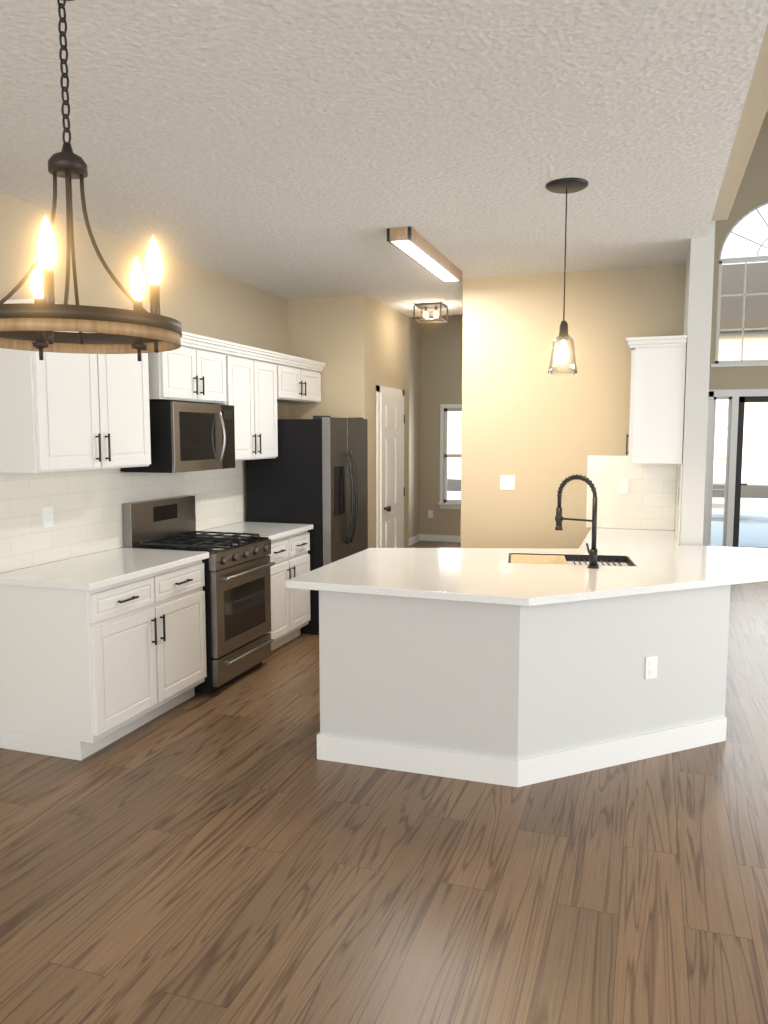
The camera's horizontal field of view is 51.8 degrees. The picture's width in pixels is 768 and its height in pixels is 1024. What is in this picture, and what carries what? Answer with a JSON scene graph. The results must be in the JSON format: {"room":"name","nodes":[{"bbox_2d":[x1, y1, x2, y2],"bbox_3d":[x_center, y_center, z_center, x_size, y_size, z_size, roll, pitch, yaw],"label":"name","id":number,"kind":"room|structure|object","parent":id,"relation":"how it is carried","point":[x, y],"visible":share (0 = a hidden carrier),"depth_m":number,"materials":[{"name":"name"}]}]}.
{"room":"kitchen","nodes":[
{"label":"kitchen","id":0,"kind":"room"},
{"bbox_2d":[0,192,288,572],"bbox_3d":[-2.543,-0.061,2.682,0.120,2.880,10.120,2,6,18],"label":"wall","id":1,"kind":"structure","parent":0,"point":[197,300],"depth_m":5.18,"materials":[{"name":"beige paint"}]},
{"bbox_2d":[0,331,150,472],"bbox_3d":[-1.701,-0.618,4.368,0.367,0.760,0.940,2,6,18],"label":"upper cabinet","id":2,"kind":"object","parent":1,"relation":"attached to","point":[60,412],"visible":0.81,"depth_m":4.13,"materials":[{"name":"white paint"}]},
{"bbox_2d":[0,460,242,572],"bbox_3d":[-1.606,-0.060,5.292,0.004,0.526,2.702,2,6,18],"label":"backsplash","id":3,"kind":"structure","parent":1,"relation":"attached to","point":[87,510],"depth_m":4.74,"materials":[{"name":"white tile"}]},
{"bbox_2d":[42,506,53,527],"bbox_3d":[-1.886,0.028,4.440,0.008,0.115,0.075,2,6,18],"label":"outlet","id":4,"kind":"object","parent":3,"relation":"attached to","point":[48,517],"visible":1,"depth_m":4.43,"materials":[{"name":"white plastic"}]},
{"bbox_2d":[3,298,325,371],"bbox_3d":[-1.283,-1.154,5.547,0.383,0.078,3.620,2,6,18],"label":"crown molding","id":5,"kind":"structure","parent":1,"relation":"attached to","point":[195,341],"depth_m":5.75,"materials":[{"name":"white paint"}]},
{"bbox_2d":[148,346,226,403],"bbox_3d":[-1.386,-0.913,5.287,0.367,0.350,0.790,2,6,18],"label":"upper cabinet","id":6,"kind":"object","parent":1,"relation":"attached to","point":[186,374],"visible":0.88,"depth_m":5.15,"materials":[{"name":"white paint"}]},
{"bbox_2d":[121,401,234,472],"bbox_3d":[-1.344,-0.502,5.314,0.455,0.444,0.760,2,6,18],"label":"microwave","id":7,"kind":"object","parent":6,"relation":"attached to","point":[187,437],"visible":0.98,"depth_m":5.07,"materials":[{"name":"black"}]},
{"bbox_2d":[218,354,277,460],"bbox_3d":[-1.130,-0.784,6.067,0.367,0.760,0.800,2,6,18],"label":"upper cabinet","id":8,"kind":"object","parent":1,"relation":"attached to","point":[251,391],"visible":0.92,"depth_m":6.00,"materials":[{"name":"white paint"}]},
{"bbox_2d":[275,364,320,402],"bbox_3d":[-0.859,-1.101,6.851,0.367,0.280,0.890,2,6,18],"label":"upper cabinet","id":9,"kind":"object","parent":1,"relation":"attached to","point":[296,385],"visible":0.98,"depth_m":6.76,"materials":[{"name":"white paint"}]},
{"bbox_2d":[288,295,408,547],"bbox_3d":[-0.366,-0.579,7.981,0.870,2.880,1.400,2,6,18],"label":"wall","id":10,"kind":"structure","parent":0,"point":[358,345],"depth_m":7.25,"materials":[{"name":"beige paint"}]},
{"bbox_2d":[376,385,404,547],"bbox_3d":[0.106,-0.178,7.893,0.097,2.100,0.840,2,6,18],"label":"door","id":11,"kind":"structure","parent":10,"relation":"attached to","point":[390,423],"depth_m":7.75,"materials":[{"name":"white wood"}]},
{"bbox_2d":[0,541,767,1023],"bbox_3d":[1.955,1.293,3.940,8.900,0.060,15.700,2,6,18],"label":"floor","id":12,"kind":"structure","parent":0,"point":[236,851],"depth_m":2.94,"materials":[{"name":"brown wood"}]},
{"bbox_2d":[0,560,206,760],"bbox_3d":[-1.550,0.764,4.516,0.647,0.880,1.060,2,6,18],"label":"base cabinet","id":13,"kind":"object","parent":12,"relation":"on","point":[84,674],"visible":0.98,"depth_m":4.08,"materials":[{"name":"white paint"}]},
{"bbox_2d":[0,547,208,590],"bbox_3d":[-1.556,0.306,4.463,0.640,0.038,1.102,2,6,18],"label":"countertop","id":14,"kind":"structure","parent":13,"relation":"on","point":[95,571],"depth_m":4.28,"materials":[{"name":"white stone"}]},
{"bbox_2d":[122,495,274,693],"bbox_3d":[-1.213,0.521,5.364,0.727,1.200,0.760,2,6,18],"label":"gas range","id":15,"kind":"object","parent":12,"relation":"on","point":[237,590],"visible":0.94,"depth_m":5.21,"materials":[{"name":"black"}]},
{"bbox_2d":[269,530,309,650],"bbox_3d":[-1.001,0.605,6.149,0.647,0.880,0.800,2,6,18],"label":"base cabinet","id":16,"kind":"object","parent":12,"relation":"on","point":[290,607],"visible":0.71,"depth_m":6.05,"materials":[{"name":"white paint"}]},
{"bbox_2d":[197,522,312,540],"bbox_3d":[-1.004,0.146,6.104,0.640,0.038,0.822,2,6,18],"label":"countertop","id":17,"kind":"structure","parent":16,"relation":"on","point":[272,531],"depth_m":6.10,"materials":[{"name":"white stone"}]},
{"bbox_2d":[246,416,367,634],"bbox_3d":[-0.611,0.074,6.896,0.829,1.792,0.895,2,6,18],"label":"refrigerator","id":18,"kind":"object","parent":12,"relation":"on","point":[315,472],"visible":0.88,"depth_m":6.47,"materials":[{"name":"black metal"}]},
{"bbox_2d":[317,592,728,786],"bbox_3d":[0.776,0.797,4.187,1.983,0.879,1.090,2,6,18],"label":"kitchen island","id":19,"kind":"object","parent":12,"relation":"on","point":[516,667],"depth_m":3.84,"materials":[{"name":"white paint"}]},
{"bbox_2d":[286,528,767,619],"bbox_3d":[1.107,0.270,4.838,2.440,0.038,2.844,2,6,18],"label":"countertop","id":20,"kind":"structure","parent":19,"relation":"on","point":[640,572],"depth_m":4.12,"materials":[{"name":"white stone"}]},
{"bbox_2d":[555,474,598,568],"bbox_3d":[1.051,0.048,4.316,0.248,0.505,0.183,2,6,18],"label":"pull-down faucet","id":21,"kind":"object","parent":20,"relation":"on","point":[592,551],"visible":1,"depth_m":4.29,"materials":[{"name":"black metal"}]},
{"bbox_2d":[645,655,657,679],"bbox_3d":[1.351,0.785,3.995,0.075,0.115,0.008,-3,6,-25],"label":"outlet","id":22,"kind":"object","parent":19,"relation":"attached to","point":[651,662],"visible":1,"depth_m":3.99,"materials":[{"name":"white plastic"}]},
{"bbox_2d":[0,0,767,316],"bbox_3d":[-0.781,-1.547,2.570,3.800,0.100,11.700,2,6,18],"label":"ceiling","id":23,"kind":"structure","parent":0,"point":[293,149],"depth_m":3.22,"materials":[{"name":"paint"}]},
{"bbox_2d":[0,0,181,360],"bbox_3d":[-0.886,-0.955,2.218,0.598,1.009,0.598,2,6,18],"label":"ring chandelier","id":24,"kind":"object","parent":23,"relation":"hanging from","point":[39,323],"visible":1,"depth_m":2.19,"materials":[{"name":"brown metal"}]},
{"bbox_2d":[387,227,461,282],"bbox_3d":[0.307,-1.736,5.406,0.150,0.074,1.380,2,6,18],"label":"led","id":25,"kind":"object","parent":23,"relation":"attached to","point":[414,246],"visible":1,"depth_m":5.18,"materials":[{"name":"white plastic"}]},
{"bbox_2d":[413,302,447,322],"bbox_3d":[0.452,-1.912,7.597,0.272,0.149,0.272,2,6,18],"label":"light","id":26,"kind":"object","parent":23,"relation":"attached to","point":[435,306],"visible":1,"depth_m":7.56,"materials":[{"name":"black"}]},
{"bbox_2d":[546,178,587,375],"bbox_3d":[0.909,-1.164,3.978,0.208,0.934,0.208,2,6,18],"label":"light","id":27,"kind":"object","parent":23,"relation":"hanging from","point":[566,186],"visible":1,"depth_m":3.97,"materials":[{"name":"black"}]},
{"bbox_2d":[409,316,420,538],"bbox_3d":[-0.070,-1.134,10.476,0.120,3.500,3.600,2,6,18],"label":"wall","id":28,"kind":"structure","parent":0,"point":[414,412],"depth_m":11.86,"materials":[{"name":"beige paint"}]},
{"bbox_2d":[420,314,462,535],"bbox_3d":[2.194,-1.251,11.674,3.710,3.500,0.120,2,6,18],"label":"wall","id":29,"kind":"structure","parent":0,"point":[441,364],"depth_m":12.06,"materials":[{"name":"beige paint"}]},
{"bbox_2d":[428,510,432,517],"bbox_3d":[0.717,0.031,12.227,0.075,0.115,0.008,2,6,18],"label":"outlet","id":30,"kind":"object","parent":29,"relation":"attached to","point":[430,513],"visible":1,"depth_m":12.22,"materials":[{"name":"white plastic"}]},
{"bbox_2d":[409,534,460,545],"bbox_3d":[0.087,1.153,4.554,4.060,0.100,15.100,2,6,18],"label":"baseboard","id":31,"kind":"structure","parent":29,"relation":"attached to","point":[429,537],"depth_m":12.18,"materials":[{"name":"white wood"}]},
{"bbox_2d":[438,404,461,508],"bbox_3d":[1.339,-0.831,11.950,1.040,1.590,0.120,2,6,18],"label":"room window","id":32,"kind":"structure","parent":29,"relation":"in","point":[444,434],"depth_m":12.07,"materials":[{"name":"white"}]},
{"bbox_2d":[461,264,685,548],"bbox_3d":[1.436,-0.408,6.237,1.660,2.880,0.120,2,6,18],"label":"wall","id":33,"kind":"structure","parent":0,"point":[534,428],"depth_m":6.19,"materials":[{"name":"beige paint"}]},
{"bbox_2d":[500,475,514,489],"bbox_3d":[0.989,-0.237,6.334,0.115,0.115,0.010,2,6,18],"label":"light switch","id":34,"kind":"object","parent":33,"relation":"attached to","point":[507,482],"visible":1,"depth_m":6.33,"materials":[{"name":"white plastic"}]},
{"bbox_2d":[618,478,628,493],"bbox_3d":[1.830,-0.199,6.045,0.075,0.115,0.008,2,6,18],"label":"outlet","id":35,"kind":"object","parent":33,"relation":"attached to","point":[623,484],"depth_m":6.04,"materials":[{"name":"white plastic"}]},
{"bbox_2d":[679,220,715,545],"bbox_3d":[3.028,-1.949,8.015,0.140,5.600,6.370,2,6,18],"label":"wall","id":36,"kind":"structure","parent":0,"point":[699,271],"depth_m":5.10,"materials":[{"name":"white paint"}]},
{"bbox_2d":[586,456,681,543],"bbox_3d":[1.764,-0.113,5.670,0.658,0.558,0.793,2,6,18],"label":"backsplash","id":37,"kind":"structure","parent":36,"relation":"attached to","point":[647,501],"depth_m":6.03,"materials":[{"name":"white tile"}]},
{"bbox_2d":[626,335,686,463],"bbox_3d":[1.865,-0.757,5.465,0.373,0.825,0.632,2,6,18],"label":"upper cabinet","id":38,"kind":"object","parent":36,"relation":"attached to","point":[657,389],"visible":1,"depth_m":5.19,"materials":[{"name":"white paint"}]},
{"bbox_2d":[709,112,767,529],"bbox_3d":[6.005,-2.111,9.673,4.450,5.600,0.120,2,6,18],"label":"wall","id":39,"kind":"structure","parent":0,"point":[752,192],"depth_m":10.04,"materials":[{"name":"beige paint"}]},
{"bbox_2d":[703,201,767,546],"bbox_3d":[5.041,-1.638,10.007,1.740,4.594,0.110,2,6,18],"label":"window","id":40,"kind":"structure","parent":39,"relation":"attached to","point":[731,396],"depth_m":10.22,"materials":[{"name":"white"}]},
{"bbox_2d":[733,396,767,547],"bbox_3d":[5.040,-0.419,10.123,0.992,2.106,0.115,2,6,18],"label":"sliding door","id":41,"kind":"structure","parent":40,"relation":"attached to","point":[739,456],"depth_m":10.25,"materials":[{"name":"brown metal"}]},
{"bbox_2d":[711,24,767,220],"bbox_3d":[0.689,-2.727,0.662,0.120,2.620,8.850,2,6,18],"label":"wall","id":42,"kind":"structure","parent":0,"point":[755,108],"depth_m":3.53,"materials":[{"name":"beige paint"}]},
{"label":"outside","id":43,"kind":"structure","parent":0,"visible":0},
{"bbox_2d":[447,470,767,546],"bbox_3d":[16.825,-2.624,44.568,70.000,0.076,71.050,2,6,18],"label":"snow ground","id":44,"kind":"structure","parent":43,"point":[749,513],"depth_m":18.46,"materials":[{"name":"grey snow"}]},
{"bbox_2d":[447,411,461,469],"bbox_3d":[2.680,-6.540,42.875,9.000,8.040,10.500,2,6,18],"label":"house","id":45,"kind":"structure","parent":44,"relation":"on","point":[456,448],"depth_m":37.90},
{"bbox_2d":[713,262,767,478],"bbox_3d":[15.715,-6.229,34.550,19.000,9.040,11.000,2,6,18],"label":"house","id":46,"kind":"structure","parent":44,"relation":"on","point":[749,337],"depth_m":30.16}
]}

